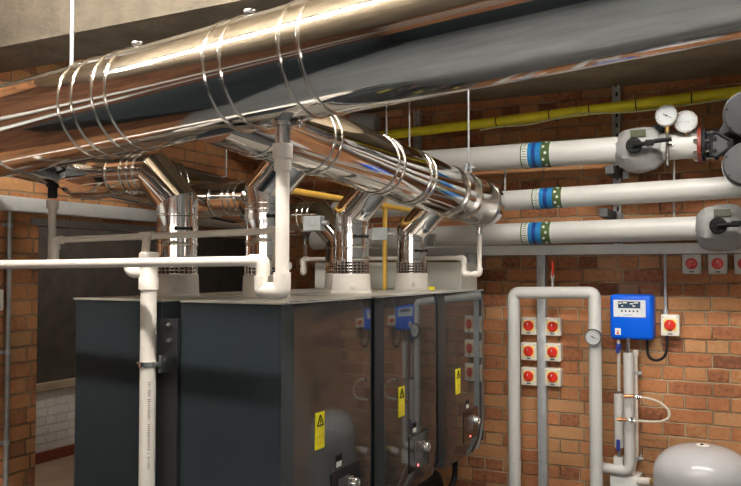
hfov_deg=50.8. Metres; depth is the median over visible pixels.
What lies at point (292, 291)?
boiler
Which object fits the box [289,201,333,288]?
flue
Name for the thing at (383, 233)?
sensor box
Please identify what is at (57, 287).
wall
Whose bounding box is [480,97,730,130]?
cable
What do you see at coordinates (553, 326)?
switch
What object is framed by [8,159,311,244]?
header
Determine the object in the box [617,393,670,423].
loop
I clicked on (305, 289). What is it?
boiler
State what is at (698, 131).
flange
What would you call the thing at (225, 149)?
rod
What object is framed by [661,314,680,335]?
switch
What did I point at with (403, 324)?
boiler
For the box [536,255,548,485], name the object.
vertical trunking
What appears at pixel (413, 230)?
flue
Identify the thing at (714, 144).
valve
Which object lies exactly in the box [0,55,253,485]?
wall
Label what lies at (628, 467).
insulated pipe
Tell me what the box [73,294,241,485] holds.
boiler
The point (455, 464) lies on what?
hose
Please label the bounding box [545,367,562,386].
switch
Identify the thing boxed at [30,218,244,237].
trim
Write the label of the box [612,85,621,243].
strut
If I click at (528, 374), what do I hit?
switch
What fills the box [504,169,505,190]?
support rod
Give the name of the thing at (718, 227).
jacket
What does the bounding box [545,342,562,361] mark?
switch
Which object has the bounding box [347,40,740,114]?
ceiling beam
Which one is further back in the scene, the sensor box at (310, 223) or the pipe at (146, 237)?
the sensor box at (310, 223)
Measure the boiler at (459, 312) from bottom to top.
0.840 m
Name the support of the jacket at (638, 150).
attached to the insulated pipe at (545, 154)
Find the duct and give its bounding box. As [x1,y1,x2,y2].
[0,0,740,177]
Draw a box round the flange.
[693,127,702,163]
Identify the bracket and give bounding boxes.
[599,208,623,219]
[605,165,628,178]
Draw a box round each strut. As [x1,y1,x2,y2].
[413,109,421,150]
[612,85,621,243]
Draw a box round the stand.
[158,318,180,485]
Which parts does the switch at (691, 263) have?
rotary knob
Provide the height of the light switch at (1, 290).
0.100 m
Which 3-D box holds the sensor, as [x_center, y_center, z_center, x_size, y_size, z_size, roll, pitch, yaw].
[1.513,-0.586,4.102,0.055,0.070,0.040,-1,-2,27]
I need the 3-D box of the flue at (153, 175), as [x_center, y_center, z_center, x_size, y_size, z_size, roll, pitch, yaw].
[-0.988,-0.081,3.231,0.700,0.596,0.188,-1,-2,27]
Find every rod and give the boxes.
[68,0,74,65]
[225,149,227,176]
[409,102,409,146]
[467,91,469,165]
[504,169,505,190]
[673,160,674,179]
[673,202,674,216]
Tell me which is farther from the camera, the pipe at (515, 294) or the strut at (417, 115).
the strut at (417, 115)
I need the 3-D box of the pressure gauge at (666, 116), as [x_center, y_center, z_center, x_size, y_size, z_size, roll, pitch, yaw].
[1.517,-0.549,3.987,0.112,0.313,0.038,-1,-2,34]
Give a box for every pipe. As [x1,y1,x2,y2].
[0,142,292,299]
[0,195,244,228]
[0,200,58,260]
[51,226,291,269]
[291,188,412,289]
[300,234,482,276]
[309,216,696,249]
[331,177,740,217]
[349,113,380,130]
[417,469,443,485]
[423,131,697,170]
[508,287,602,485]
[603,338,634,475]
[613,393,623,464]
[616,340,620,393]
[631,350,642,474]
[636,477,652,485]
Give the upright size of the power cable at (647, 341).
0.152 m
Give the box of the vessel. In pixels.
[653,442,740,485]
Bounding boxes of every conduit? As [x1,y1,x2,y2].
[0,211,12,485]
[663,254,667,314]
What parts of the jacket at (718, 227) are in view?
lever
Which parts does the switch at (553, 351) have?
yellow plate, rotary knob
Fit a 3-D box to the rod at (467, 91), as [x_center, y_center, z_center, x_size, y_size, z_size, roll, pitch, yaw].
[0.501,-0.653,3.995,0.021,0.518,0.024,-1,-2,27]
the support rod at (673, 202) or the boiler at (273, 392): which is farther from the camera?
the support rod at (673, 202)
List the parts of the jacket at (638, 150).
lever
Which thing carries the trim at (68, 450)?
attached to the wall at (57, 287)
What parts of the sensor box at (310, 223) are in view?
vent plate, arm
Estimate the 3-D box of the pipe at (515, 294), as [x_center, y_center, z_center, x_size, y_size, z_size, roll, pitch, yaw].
[1.032,1.023,4.383,0.531,1.558,0.072,-1,-2,27]
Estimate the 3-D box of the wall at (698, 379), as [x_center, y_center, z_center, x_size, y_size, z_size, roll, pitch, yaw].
[1.756,0.277,4.403,5.700,3.050,0.250,-1,-2,27]
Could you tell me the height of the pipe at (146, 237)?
0.142 m
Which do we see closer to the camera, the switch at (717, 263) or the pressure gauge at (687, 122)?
the pressure gauge at (687, 122)
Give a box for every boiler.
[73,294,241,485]
[180,295,371,485]
[200,290,330,294]
[291,288,393,290]
[291,292,436,485]
[371,289,483,468]
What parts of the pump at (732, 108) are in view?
arm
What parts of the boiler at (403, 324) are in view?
panel, casing, trim, control panel, dial knob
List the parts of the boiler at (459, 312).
panel, trim, control panel, dial knob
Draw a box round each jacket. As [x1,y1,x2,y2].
[615,127,671,172]
[695,203,740,251]
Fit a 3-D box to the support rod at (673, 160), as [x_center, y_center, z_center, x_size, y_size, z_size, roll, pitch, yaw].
[1.598,-0.356,4.110,0.052,0.228,0.026,-1,-2,27]
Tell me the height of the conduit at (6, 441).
1.935 m
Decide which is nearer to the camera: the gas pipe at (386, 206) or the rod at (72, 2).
the rod at (72, 2)
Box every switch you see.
[0,289,3,309]
[521,317,536,334]
[521,342,536,360]
[521,366,536,385]
[545,317,562,335]
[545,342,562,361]
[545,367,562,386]
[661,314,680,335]
[682,254,701,273]
[708,254,727,273]
[734,254,740,273]
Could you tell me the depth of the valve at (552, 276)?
4.43 m
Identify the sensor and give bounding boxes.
[652,124,663,132]
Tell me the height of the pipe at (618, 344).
0.303 m
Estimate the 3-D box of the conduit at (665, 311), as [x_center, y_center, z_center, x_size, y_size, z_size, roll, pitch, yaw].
[1.624,0.233,4.297,0.025,0.346,0.026,-1,-2,27]
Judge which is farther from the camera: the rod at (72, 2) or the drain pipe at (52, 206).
the drain pipe at (52, 206)
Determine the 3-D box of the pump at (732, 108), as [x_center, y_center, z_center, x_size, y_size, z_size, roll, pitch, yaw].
[1.865,-0.623,3.817,0.314,0.228,0.312,-1,-2,27]
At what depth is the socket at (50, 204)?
3.34 m
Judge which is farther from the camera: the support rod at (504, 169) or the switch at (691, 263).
the support rod at (504, 169)
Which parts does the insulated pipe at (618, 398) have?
blue handle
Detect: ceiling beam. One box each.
[0,0,293,72]
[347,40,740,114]
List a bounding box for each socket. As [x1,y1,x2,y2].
[46,200,58,208]
[272,142,292,159]
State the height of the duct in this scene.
0.665 m
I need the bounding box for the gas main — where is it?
[378,86,740,138]
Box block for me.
[610,471,642,485]
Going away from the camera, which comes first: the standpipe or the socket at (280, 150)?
the socket at (280, 150)
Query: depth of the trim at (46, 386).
6.79 m
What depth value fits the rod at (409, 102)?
4.46 m
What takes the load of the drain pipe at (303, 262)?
hanging from the wall at (698, 379)
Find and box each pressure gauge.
[584,329,601,345]
[655,105,678,165]
[674,110,697,135]
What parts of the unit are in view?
keypad panel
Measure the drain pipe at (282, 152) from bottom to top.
0.463 m
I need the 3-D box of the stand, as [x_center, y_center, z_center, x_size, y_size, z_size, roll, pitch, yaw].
[-0.267,1.033,3.548,0.084,1.480,1.949,-1,-2,27]
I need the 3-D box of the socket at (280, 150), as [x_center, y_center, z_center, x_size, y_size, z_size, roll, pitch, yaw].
[-0.260,-0.271,2.309,0.060,0.045,0.060,-1,-2,27]
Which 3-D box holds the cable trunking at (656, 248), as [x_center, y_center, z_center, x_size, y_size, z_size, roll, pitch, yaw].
[1.986,0.025,4.093,5.000,0.056,0.106,-1,-2,27]
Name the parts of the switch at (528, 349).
rotary knob, yellow plate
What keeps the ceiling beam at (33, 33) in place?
attached to the ceiling
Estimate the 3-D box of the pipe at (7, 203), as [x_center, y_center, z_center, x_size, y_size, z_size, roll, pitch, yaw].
[-1.737,-0.188,3.754,0.090,0.069,4.080,-1,-2,27]
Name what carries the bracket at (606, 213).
attached to the strut at (616, 91)
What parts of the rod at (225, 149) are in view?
rod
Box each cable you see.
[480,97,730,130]
[646,335,667,361]
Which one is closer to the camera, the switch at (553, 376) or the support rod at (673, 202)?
the support rod at (673, 202)
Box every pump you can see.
[719,92,740,135]
[722,143,740,186]
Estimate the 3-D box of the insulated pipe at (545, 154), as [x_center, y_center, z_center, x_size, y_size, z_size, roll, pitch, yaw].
[0.734,-0.493,4.509,2.163,0.147,0.146,-1,-2,27]
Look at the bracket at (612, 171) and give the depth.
4.29 m
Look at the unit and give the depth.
4.28 m
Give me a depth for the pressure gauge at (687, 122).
3.96 m
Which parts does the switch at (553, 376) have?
yellow plate, rotary knob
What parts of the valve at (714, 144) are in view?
gear plate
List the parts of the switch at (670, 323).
yellow plate, rotary knob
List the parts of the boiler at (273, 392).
casing, panel, trim, control panel, dial knob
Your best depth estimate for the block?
4.28 m
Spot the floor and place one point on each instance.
(57, 472)
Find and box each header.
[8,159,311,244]
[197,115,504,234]
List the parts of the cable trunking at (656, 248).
lid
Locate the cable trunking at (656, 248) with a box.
[368,243,740,256]
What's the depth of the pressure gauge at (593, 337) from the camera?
4.24 m
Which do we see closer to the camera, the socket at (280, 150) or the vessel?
the socket at (280, 150)
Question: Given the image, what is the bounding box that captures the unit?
[610,294,655,339]
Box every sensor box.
[303,216,329,230]
[372,227,394,240]
[426,234,435,245]
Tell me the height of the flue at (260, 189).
0.647 m
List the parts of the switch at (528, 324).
rotary knob, yellow plate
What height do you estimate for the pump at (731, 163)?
0.221 m
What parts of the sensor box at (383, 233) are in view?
vent plate, arm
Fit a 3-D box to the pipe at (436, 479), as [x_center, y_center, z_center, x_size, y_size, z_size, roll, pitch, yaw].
[-0.046,1.417,3.500,0.100,0.710,1.870,-1,-2,27]
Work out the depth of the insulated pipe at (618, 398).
4.30 m
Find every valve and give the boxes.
[550,261,554,286]
[701,129,740,161]
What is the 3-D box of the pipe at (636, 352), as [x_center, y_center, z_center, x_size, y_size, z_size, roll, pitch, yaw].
[1.480,1.186,4.317,0.065,1.187,0.098,-1,-2,27]
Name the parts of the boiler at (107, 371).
casing, panel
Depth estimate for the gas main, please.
4.39 m
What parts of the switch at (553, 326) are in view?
rotary knob, yellow plate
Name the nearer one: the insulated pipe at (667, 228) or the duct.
the duct
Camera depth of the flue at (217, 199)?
3.78 m
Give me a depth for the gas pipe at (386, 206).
4.30 m
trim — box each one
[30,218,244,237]
[35,444,73,464]
[36,378,74,392]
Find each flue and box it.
[58,152,200,296]
[188,181,290,291]
[241,161,306,298]
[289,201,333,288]
[330,188,386,293]
[394,207,444,289]
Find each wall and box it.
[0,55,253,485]
[35,227,244,452]
[254,74,740,485]
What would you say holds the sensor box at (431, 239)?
attached to the flue at (413, 230)
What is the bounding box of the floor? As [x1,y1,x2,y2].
[35,455,73,485]
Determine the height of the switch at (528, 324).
0.104 m
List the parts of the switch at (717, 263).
rotary knob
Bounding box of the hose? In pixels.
[448,461,457,485]
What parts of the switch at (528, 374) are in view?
rotary knob, yellow plate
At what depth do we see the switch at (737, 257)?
4.11 m
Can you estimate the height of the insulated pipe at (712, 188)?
0.158 m
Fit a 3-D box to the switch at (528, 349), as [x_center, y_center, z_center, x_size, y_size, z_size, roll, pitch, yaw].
[0.941,0.641,4.620,0.094,0.104,0.086,-1,-2,27]
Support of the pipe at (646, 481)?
attached to the vessel
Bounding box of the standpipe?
[124,252,170,485]

